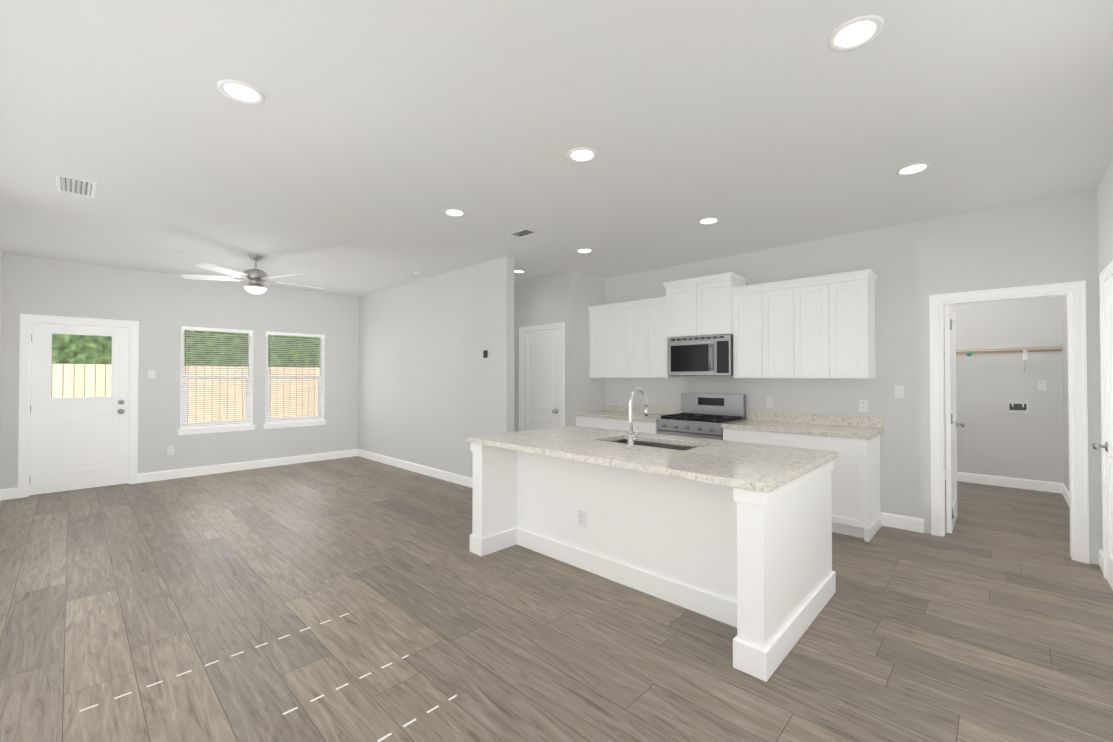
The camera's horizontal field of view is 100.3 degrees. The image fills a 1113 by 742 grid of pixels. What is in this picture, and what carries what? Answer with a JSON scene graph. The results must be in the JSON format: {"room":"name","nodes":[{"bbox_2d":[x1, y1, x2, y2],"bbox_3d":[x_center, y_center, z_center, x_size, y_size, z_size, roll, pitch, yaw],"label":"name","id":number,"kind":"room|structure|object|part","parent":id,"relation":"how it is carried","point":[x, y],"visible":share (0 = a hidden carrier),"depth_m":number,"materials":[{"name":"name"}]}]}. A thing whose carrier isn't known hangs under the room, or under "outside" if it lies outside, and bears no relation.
{"room":"kitchen","nodes":[
{"label":"kitchen","id":0,"kind":"room"},
{"bbox_2d":[0,249,2,437],"bbox_3d":[-3.112,0.027,2.143,8.800,2.780,0.120,-1,-1,44],"label":"wall","id":1,"kind":"structure","parent":0,"point":[1,267],"depth_m":5.17,"materials":[{"name":"paint"}]},
{"bbox_2d":[0,253,358,488],"bbox_3d":[-4.921,0.077,6.722,0.150,2.780,4.290,-1,-1,44],"label":"wall","id":2,"kind":"structure","parent":0,"point":[162,308],"depth_m":6.34,"materials":[{"name":"paint"}]},
{"bbox_2d":[18,314,138,497],"bbox_3d":[-5.851,0.402,5.732,0.172,2.108,1.016,-1,-1,44],"label":"door frame","id":3,"kind":"structure","parent":2,"relation":"attached to","point":[26,321],"depth_m":5.45,"materials":[{"name":"white wood"}]},
{"bbox_2d":[29,323,128,494],"bbox_3d":[-5.828,0.444,5.698,0.112,2.007,0.858,-1,-1,44],"label":"entry door","id":4,"kind":"structure","parent":2,"relation":"in","point":[76,443],"depth_m":5.68,"materials":[{"name":"white wood"}]},
{"bbox_2d":[148,370,154,377],"bbox_3d":[-5.357,0.041,6.150,0.011,0.114,0.070,-1,-1,44],"label":"light switch","id":5,"kind":"object","parent":2,"relation":"attached to","point":[151,373],"visible":1,"depth_m":6.15,"materials":[{"name":"white plastic"}]},
{"bbox_2d":[167,446,173,454],"bbox_3d":[-5.220,1.072,6.284,0.008,0.114,0.070,-1,-1,44],"label":"electrical outlet","id":6,"kind":"object","parent":2,"relation":"attached to","point":[170,450],"visible":1,"depth_m":6.28,"materials":[{"name":"white plastic"}]},
{"bbox_2d":[180,330,252,428],"bbox_3d":[-4.915,0.097,6.736,0.060,1.416,0.856,-1,-1,44],"label":"window","id":7,"kind":"structure","parent":2,"relation":"in","point":[183,406],"depth_m":6.69,"materials":[{"name":"white plastic"}]},
{"bbox_2d":[181,326,252,428],"bbox_3d":[-4.873,0.096,6.697,0.040,1.410,0.840,-1,-1,44],"label":"window blinds","id":8,"kind":"object","parent":7,"relation":"attached to","point":[215,330],"visible":0.88,"depth_m":6.68,"materials":[{"name":"white plastic"}]},
{"bbox_2d":[177,326,255,434],"bbox_3d":[-4.865,0.134,6.688,0.078,1.495,0.920,-1,-1,44],"label":"trim","id":9,"kind":"structure","parent":2,"relation":"attached to","point":[214,429],"depth_m":6.69,"materials":[{"name":"white wood"}]},
{"bbox_2d":[266,334,323,423],"bbox_3d":[-4.209,0.105,7.473,0.060,1.416,0.856,-1,-1,44],"label":"window","id":10,"kind":"structure","parent":2,"relation":"in","point":[309,417],"depth_m":7.49,"materials":[{"name":"white plastic"}]},
{"bbox_2d":[266,332,323,423],"bbox_3d":[-4.168,0.103,7.433,0.040,1.410,0.840,-1,-1,44],"label":"window blinds","id":11,"kind":"object","parent":10,"relation":"attached to","point":[290,334],"visible":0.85,"depth_m":7.41,"materials":[{"name":"white plastic"}]},
{"bbox_2d":[263,331,326,428],"bbox_3d":[-4.159,0.142,7.424,0.078,1.495,0.920,-1,-1,44],"label":"trim","id":12,"kind":"structure","parent":2,"relation":"attached to","point":[293,424],"depth_m":7.48,"materials":[{"name":"white wood"}]},
{"bbox_2d":[358,256,513,477],"bbox_3d":[-1.980,0.078,6.792,4.000,2.780,0.120,-1,-1,44],"label":"wall","id":13,"kind":"structure","parent":0,"point":[435,389],"depth_m":6.35,"materials":[{"name":"paint"}]},
{"bbox_2d":[483,350,487,357],"bbox_3d":[-0.860,-0.205,5.623,0.060,0.090,0.022,-1,-1,44],"label":"thermostat","id":14,"kind":"object","parent":13,"relation":"attached to","point":[485,353],"visible":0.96,"depth_m":5.61,"materials":[{"name":"black plastic"}]},
{"bbox_2d":[0,456,1112,741],"bbox_3d":[-0.125,1.502,5.352,8.950,0.101,8.970,-1,-1,44],"label":"floor","id":15,"kind":"structure","parent":0,"point":[990,618],"depth_m":2.53,"materials":[{"name":"brown wood"}]},
{"bbox_2d":[575,415,626,430],"bbox_3d":[0.768,1.027,6.089,0.821,0.865,0.633,-1,-1,44],"label":"base cabinet","id":16,"kind":"object","parent":15,"relation":"on","point":[616,424],"depth_m":5.83,"materials":[{"name":"white wood"}]},
{"bbox_2d":[575,411,660,422],"bbox_3d":[0.912,0.573,5.946,1.233,0.040,0.648,-1,-1,44],"label":"countertop","id":17,"kind":"structure","parent":16,"relation":"on","point":[639,417],"depth_m":5.85,"materials":[{"name":"beige stone"}]},
{"bbox_2d":[627,419,656,433],"bbox_3d":[1.168,1.023,5.706,0.530,0.865,0.633,-1,-1,44],"label":"base cabinet","id":18,"kind":"object","parent":15,"relation":"on","point":[643,427],"depth_m":5.41,"materials":[{"name":"white wood"}]},
{"bbox_2d":[470,437,835,681],"bbox_3d":[0.554,0.998,3.349,2.282,0.864,1.222,-1,-1,44],"label":"kitchen island","id":19,"kind":"object","parent":15,"relation":"on","point":[738,535],"depth_m":2.86,"materials":[{"name":"white wood"}]},
{"bbox_2d":[578,510,585,526],"bbox_3d":[0.183,1.071,3.373,0.070,0.114,0.008,-1,-1,44],"label":"electrical outlet","id":20,"kind":"object","parent":19,"relation":"attached to","point":[581,518],"visible":1,"depth_m":3.37,"materials":[{"name":"white plastic"}]},
{"bbox_2d":[466,431,809,492],"bbox_3d":[0.328,0.543,3.118,2.320,0.040,0.605,-1,-1,44],"label":"island countertop","id":21,"kind":"structure","parent":19,"relation":"on","point":[750,473],"depth_m":2.73,"materials":[{"name":"beige stone"}]},
{"bbox_2d":[627,387,648,446],"bbox_3d":[0.595,0.320,3.292,0.094,0.407,0.240,-1,-1,44],"label":"faucet","id":22,"kind":"object","parent":21,"relation":"on","point":[631,438],"visible":1,"depth_m":3.23,"materials":[{"name":"silver metal"}]},
{"bbox_2d":[656,393,745,439],"bbox_3d":[1.613,0.858,5.229,0.764,1.185,0.689,-1,-1,44],"label":"range","id":23,"kind":"object","parent":15,"relation":"on","point":[703,415],"visible":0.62,"depth_m":5.22,"materials":[{"name":"grey metal"}]},
{"bbox_3d":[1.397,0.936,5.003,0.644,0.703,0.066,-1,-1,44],"label":"handle","id":24,"kind":"part","parent":23,"relation":"part of","materials":[{"name":"silver metal"}]},
{"bbox_2d":[722,427,774,444],"bbox_3d":[2.108,1.013,4.806,0.521,0.865,0.633,-1,-1,44],"label":"base cabinet","id":25,"kind":"object","parent":15,"relation":"on","point":[729,433],"depth_m":4.57,"materials":[{"name":"white wood"}]},
{"bbox_2d":[775,431,881,541],"bbox_3d":[2.512,1.009,4.418,0.843,0.865,0.633,-1,-1,44],"label":"base cabinet","id":26,"kind":"object","parent":15,"relation":"on","point":[854,441],"depth_m":4.03,"materials":[{"name":"white wood"}]},
{"bbox_2d":[723,419,882,438],"bbox_3d":[2.372,0.558,4.547,1.276,0.040,0.648,-1,-1,44],"label":"countertop","id":27,"kind":"structure","parent":26,"relation":"on","point":[748,424],"depth_m":4.35,"materials":[{"name":"beige stone"}]},
{"bbox_2d":[0,0,1112,296],"bbox_3d":[-0.125,-1.388,5.383,8.950,0.120,8.970,-1,-1,44],"label":"ceiling","id":28,"kind":"structure","parent":0,"point":[362,148],"depth_m":2.59,"materials":[{"name":"paint"}]},
{"bbox_2d":[56,174,96,197],"bbox_3d":[-3.506,-1.343,3.394,0.400,0.014,0.200,-1,-1,44],"label":"ceiling vent","id":29,"kind":"object","parent":28,"relation":"in","point":[73,185],"visible":1,"depth_m":3.38,"materials":[{"name":"white plastic"}]},
{"bbox_2d":[217,79,264,104],"bbox_3d":[-1.537,-1.357,2.269,0.196,0.008,0.196,-1,-1,44],"label":"recessed light","id":30,"kind":"object","parent":28,"relation":"in","point":[240,92],"visible":1,"depth_m":2.26,"materials":[{"name":"white plastic"}]},
{"bbox_2d":[179,255,323,293],"bbox_3d":[-3.448,-1.106,5.412,1.440,0.443,1.386,-1,-1,44],"label":"ceiling fan","id":31,"kind":"object","parent":28,"relation":"hanging from","point":[255,278],"visible":1,"depth_m":5.27,"materials":[{"name":"silver metal"}]},
{"bbox_2d":[413,272,422,275],"bbox_3d":[-1.862,-1.302,6.237,0.124,0.034,0.124,-1,-1,44],"label":"smoke detector","id":32,"kind":"object","parent":28,"relation":"attached to","point":[418,273],"visible":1,"depth_m":6.20,"materials":[{"name":"white plastic"}]},
{"bbox_2d":[443,208,465,216],"bbox_3d":[-0.865,-1.339,3.938,0.196,0.008,0.196,-1,-1,44],"label":"recessed light","id":33,"kind":"object","parent":28,"relation":"in","point":[452,212],"visible":1,"depth_m":3.93,"materials":[{"name":"white plastic"}]},
{"bbox_2d":[514,270,525,272],"bbox_3d":[-0.502,-1.315,6.153,0.196,0.008,0.196,-1,-1,44],"label":"recessed light","id":34,"kind":"object","parent":28,"relation":"in","point":[519,271],"visible":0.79,"depth_m":6.15,"materials":[{"name":"white plastic"}]},
{"bbox_2d":[508,228,537,237],"bbox_3d":[-0.326,-1.331,4.502,0.260,0.016,0.160,-1,-1,44],"label":"ceiling vent","id":35,"kind":"object","parent":28,"relation":"in","point":[521,233],"visible":1,"depth_m":4.49,"materials":[{"name":"white plastic"}]},
{"bbox_2d":[567,147,597,162],"bbox_3d":[0.161,-1.351,2.914,0.196,0.008,0.196,-1,-1,44],"label":"recessed light","id":36,"kind":"object","parent":28,"relation":"in","point":[581,155],"visible":1,"depth_m":2.90,"materials":[{"name":"white plastic"}]},
{"bbox_2d":[576,248,593,252],"bbox_3d":[0.311,-1.326,5.138,0.196,0.008,0.196,-1,-1,44],"label":"recessed light","id":37,"kind":"object","parent":28,"relation":"in","point":[584,250],"visible":0.94,"depth_m":5.12,"materials":[{"name":"white plastic"}]},
{"bbox_2d":[697,217,719,224],"bbox_3d":[1.358,-1.337,4.149,0.196,0.008,0.196,-1,-1,44],"label":"recessed light","id":38,"kind":"object","parent":28,"relation":"in","point":[708,220],"visible":1,"depth_m":4.14,"materials":[{"name":"white plastic"}]},
{"bbox_2d":[827,15,883,51],"bbox_3d":[1.208,-1.362,1.882,0.196,0.008,0.196,-1,-1,44],"label":"recessed light","id":39,"kind":"object","parent":28,"relation":"in","point":[855,33],"visible":1,"depth_m":1.88,"materials":[{"name":"white plastic"}]},
{"bbox_2d":[895,162,931,175],"bbox_3d":[2.385,-1.348,3.110,0.196,0.008,0.196,-1,-1,44],"label":"recessed light","id":40,"kind":"object","parent":28,"relation":"in","point":[913,168],"visible":1,"depth_m":3.10,"materials":[{"name":"white plastic"}]},
{"bbox_2d":[514,271,604,431],"bbox_3d":[-0.269,0.081,7.133,2.100,2.780,0.820,-1,-1,44],"label":"wall block","id":41,"kind":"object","parent":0,"point":[569,298],"visible":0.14,"depth_m":6.33,"materials":[{"name":"paint"}]},
{"bbox_2d":[523,329,559,430],"bbox_3d":[-0.241,0.447,6.478,0.752,2.025,0.078,-1,-1,44],"label":"hall door","id":42,"kind":"structure","parent":41,"relation":"attached to","point":[541,379],"depth_m":6.50,"materials":[{"name":"white wood"}]},
{"bbox_2d":[519,322,564,430],"bbox_3d":[-0.221,0.410,6.500,0.896,2.108,0.022,-1,-1,44],"label":"door frame","id":43,"kind":"structure","parent":41,"relation":"attached to","point":[561,326],"depth_m":6.35,"materials":[{"name":"white wood"}]},
{"bbox_2d":[605,189,1101,564],"bbox_3d":[2.392,0.059,5.068,4.600,2.780,0.120,-1,-1,44],"label":"wall","id":44,"kind":"structure","parent":0,"point":[915,265],"depth_m":4.22,"materials":[{"name":"paint"}]},
{"bbox_2d":[0,449,1103,573],"bbox_3d":[-0.115,1.391,5.364,8.650,0.122,8.700,-1,-1,44],"label":"baseboard","id":45,"kind":"structure","parent":44,"relation":"attached to","point":[903,522],"depth_m":6.16,"materials":[{"name":"white wood"}]},
{"bbox_2d":[588,305,631,377],"bbox_3d":[0.810,-0.371,6.260,0.669,0.924,0.351,-1,-1,44],"label":"upper cabinet","id":46,"kind":"object","parent":44,"relation":"attached to","point":[610,327],"depth_m":6.12,"materials":[{"name":"white wood"}]},
{"bbox_2d":[632,301,651,377],"bbox_3d":[1.118,-0.374,5.965,0.427,0.924,0.351,-1,-1,44],"label":"upper cabinet","id":47,"kind":"object","parent":44,"relation":"attached to","point":[642,311],"depth_m":5.77,"materials":[{"name":"white wood"}]},
{"bbox_2d":[652,301,682,377],"bbox_3d":[1.316,-0.376,5.775,0.366,0.924,0.351,-1,-1,44],"label":"upper cabinet","id":48,"kind":"object","parent":44,"relation":"attached to","point":[659,346],"depth_m":5.62,"materials":[{"name":"white wood"}]},
{"bbox_2d":[664,281,703,340],"bbox_3d":[1.592,-0.694,5.476,0.451,0.606,0.406,-1,-1,44],"label":"upper cabinet","id":49,"kind":"object","parent":44,"relation":"attached to","point":[684,302],"depth_m":5.33,"materials":[{"name":"white wood"}]},
{"bbox_2d":[667,334,732,375],"bbox_3d":[1.697,-0.165,5.334,0.756,0.443,0.455,-1,-1,44],"label":"microwave","id":50,"kind":"object","parent":49,"relation":"attached to","point":[712,355],"visible":0.98,"depth_m":5.18,"materials":[{"name":"grey metal"}]},
{"bbox_3d":[1.680,-0.148,5.073,0.020,0.303,0.055,-1,-1,44],"label":"handle","id":51,"kind":"part","parent":50,"relation":"part of","materials":[{"name":"silver metal"}]},
{"bbox_2d":[704,277,747,335],"bbox_3d":[1.830,-0.697,5.249,0.451,0.606,0.406,-1,-1,44],"label":"upper cabinet","id":52,"kind":"object","parent":44,"relation":"attached to","point":[717,290],"depth_m":5.05,"materials":[{"name":"white wood"}]},
{"bbox_2d":[604,403,882,426],"bbox_3d":[1.867,0.498,5.466,3.277,0.099,0.020,-1,-1,44],"label":"backsplash","id":53,"kind":"structure","parent":44,"relation":"attached to","point":[776,417],"depth_m":4.89,"materials":[{"name":"beige stone"}]},
{"bbox_2d":[732,285,767,377],"bbox_3d":[2.143,-0.385,4.983,0.366,0.924,0.351,-1,-1,44],"label":"upper cabinet","id":54,"kind":"object","parent":44,"relation":"attached to","point":[749,306],"depth_m":4.86,"materials":[{"name":"white wood"}]},
{"bbox_2d":[767,397,773,407],"bbox_3d":[2.318,0.339,5.046,0.070,0.114,0.008,-1,-1,44],"label":"electrical outlet","id":55,"kind":"object","parent":44,"relation":"attached to","point":[770,401],"visible":1,"depth_m":5.04,"materials":[{"name":"white plastic"}]},
{"bbox_2d":[768,281,803,378],"bbox_3d":[2.342,-0.387,4.793,0.427,0.924,0.351,-1,-1,44],"label":"upper cabinet","id":56,"kind":"object","parent":44,"relation":"attached to","point":[785,347],"depth_m":4.63,"materials":[{"name":"white wood"}]},
{"bbox_2d":[800,277,839,378],"bbox_3d":[2.562,-0.389,4.582,0.427,0.924,0.351,-1,-1,44],"label":"upper cabinet","id":57,"kind":"object","parent":44,"relation":"attached to","point":[819,327],"depth_m":4.41,"materials":[{"name":"white wood"}]},
{"bbox_2d":[836,273,875,378],"bbox_3d":[2.760,-0.391,4.392,0.366,0.924,0.351,-1,-1,44],"label":"upper cabinet","id":58,"kind":"object","parent":44,"relation":"attached to","point":[855,295],"depth_m":4.23,"materials":[{"name":"white wood"}]},
{"bbox_2d":[859,400,867,411],"bbox_3d":[2.939,0.332,4.451,0.070,0.114,0.008,-1,-1,44],"label":"electrical outlet","id":59,"kind":"object","parent":44,"relation":"attached to","point":[863,405],"visible":1,"depth_m":4.45,"materials":[{"name":"white plastic"}]},
{"bbox_2d":[895,385,903,397],"bbox_3d":[3.140,0.190,4.258,0.070,0.114,0.011,-1,-1,44],"label":"light switch","id":60,"kind":"object","parent":44,"relation":"attached to","point":[899,391],"visible":1,"depth_m":4.26,"materials":[{"name":"white plastic"}]},
{"bbox_2d":[945,305,964,533],"bbox_3d":[3.751,0.424,4.363,0.102,2.025,0.740,-1,-1,44],"label":"laundry door","id":61,"kind":"structure","parent":44,"relation":"in","point":[952,424],"depth_m":4.13,"materials":[{"name":"white wood"}]},
{"bbox_3d":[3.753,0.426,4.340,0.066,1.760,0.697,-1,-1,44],"label":"knob","id":62,"kind":"part","parent":61,"relation":"part of","materials":[{"name":"white wood"}]},
{"bbox_2d":[929,280,1088,563],"bbox_3d":[3.670,0.381,3.825,0.916,2.108,0.142,-1,-1,44],"label":"door frame","id":63,"kind":"structure","parent":44,"relation":"attached to","point":[1075,293],"depth_m":3.56,"materials":[{"name":"white wood"}]},
{"bbox_2d":[943,296,1063,482],"bbox_3d":[5.301,0.072,6.297,2.100,2.780,0.120,-1,-1,44],"label":"wall","id":64,"kind":"structure","parent":0,"point":[994,438],"depth_m":5.83,"materials":[{"name":"paint"}]},
{"bbox_2d":[944,345,1063,371],"bbox_3d":[5.150,-0.136,6.142,2.096,0.309,0.317,-1,-1,44],"label":"shelf","id":65,"kind":"object","parent":64,"relation":"attached to","point":[1024,351],"visible":0.58,"depth_m":5.71,"materials":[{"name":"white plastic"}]},
{"bbox_2d":[1007,399,1028,413],"bbox_3d":[5.728,0.442,5.770,0.200,0.170,0.044,-1,-1,44],"label":"washer outlet box","id":66,"kind":"object","parent":64,"relation":"attached to","point":[1018,406],"visible":1,"depth_m":5.77,"materials":[{"name":"white plastic"}]},
{"bbox_2d":[1038,381,1045,389],"bbox_3d":[5.891,0.175,5.640,0.070,0.114,0.008,-1,-1,44],"label":"electrical outlet","id":67,"kind":"object","parent":64,"relation":"attached to","point":[1041,385],"visible":1,"depth_m":5.64,"materials":[{"name":"white plastic"}]},
{"bbox_2d":[1062,159,1112,550],"bbox_3d":[3.093,0.030,2.388,0.120,2.780,8.820,-1,-1,44],"label":"wall","id":68,"kind":"structure","parent":0,"point":[1105,217],"depth_m":3.39,"materials":[{"name":"paint"}]},
{"bbox_2d":[1092,275,1112,589],"bbox_3d":[3.327,0.406,2.774,0.078,2.025,1.166,-1,-1,44],"label":"pantry door","id":69,"kind":"structure","parent":68,"relation":"in","point":[1108,328],"depth_m":3.09,"materials":[{"name":"white wood"}]},
{"bbox_2d":[1100,261,1112,580],"bbox_3d":[3.353,0.370,2.759,0.022,2.108,1.296,-1,-1,44],"label":"door frame","id":70,"kind":"structure","parent":68,"relation":"attached to","point":[1106,273],"depth_m":3.21,"materials":[{"name":"white wood"}]},
{"label":"outside","id":71,"kind":"structure","parent":0,"visible":0},
{"bbox_3d":[-14.134,1.797,20.108,31.700,0.130,70.000,-1,-1,44],"label":"ground","id":72,"kind":"structure","parent":71,"visible":0},
{"bbox_2d":[51,364,319,422],"bbox_3d":[-6.449,0.767,11.371,0.100,1.740,36.000,-1,-1,44],"label":"fence","id":73,"kind":"object","parent":72,"relation":"on","point":[72,370],"depth_m":10.12,"materials":[{"name":"brown wood"}]},
{"bbox_2d":[52,330,319,366],"bbox_3d":[-10.271,-5.368,16.484,0.400,14.120,70.000,-1,-1,44],"label":"trees","id":74,"kind":"object","parent":72,"relation":"on","point":[71,356],"depth_m":14.91,"materials":[{"name":"green plant"}]}
]}

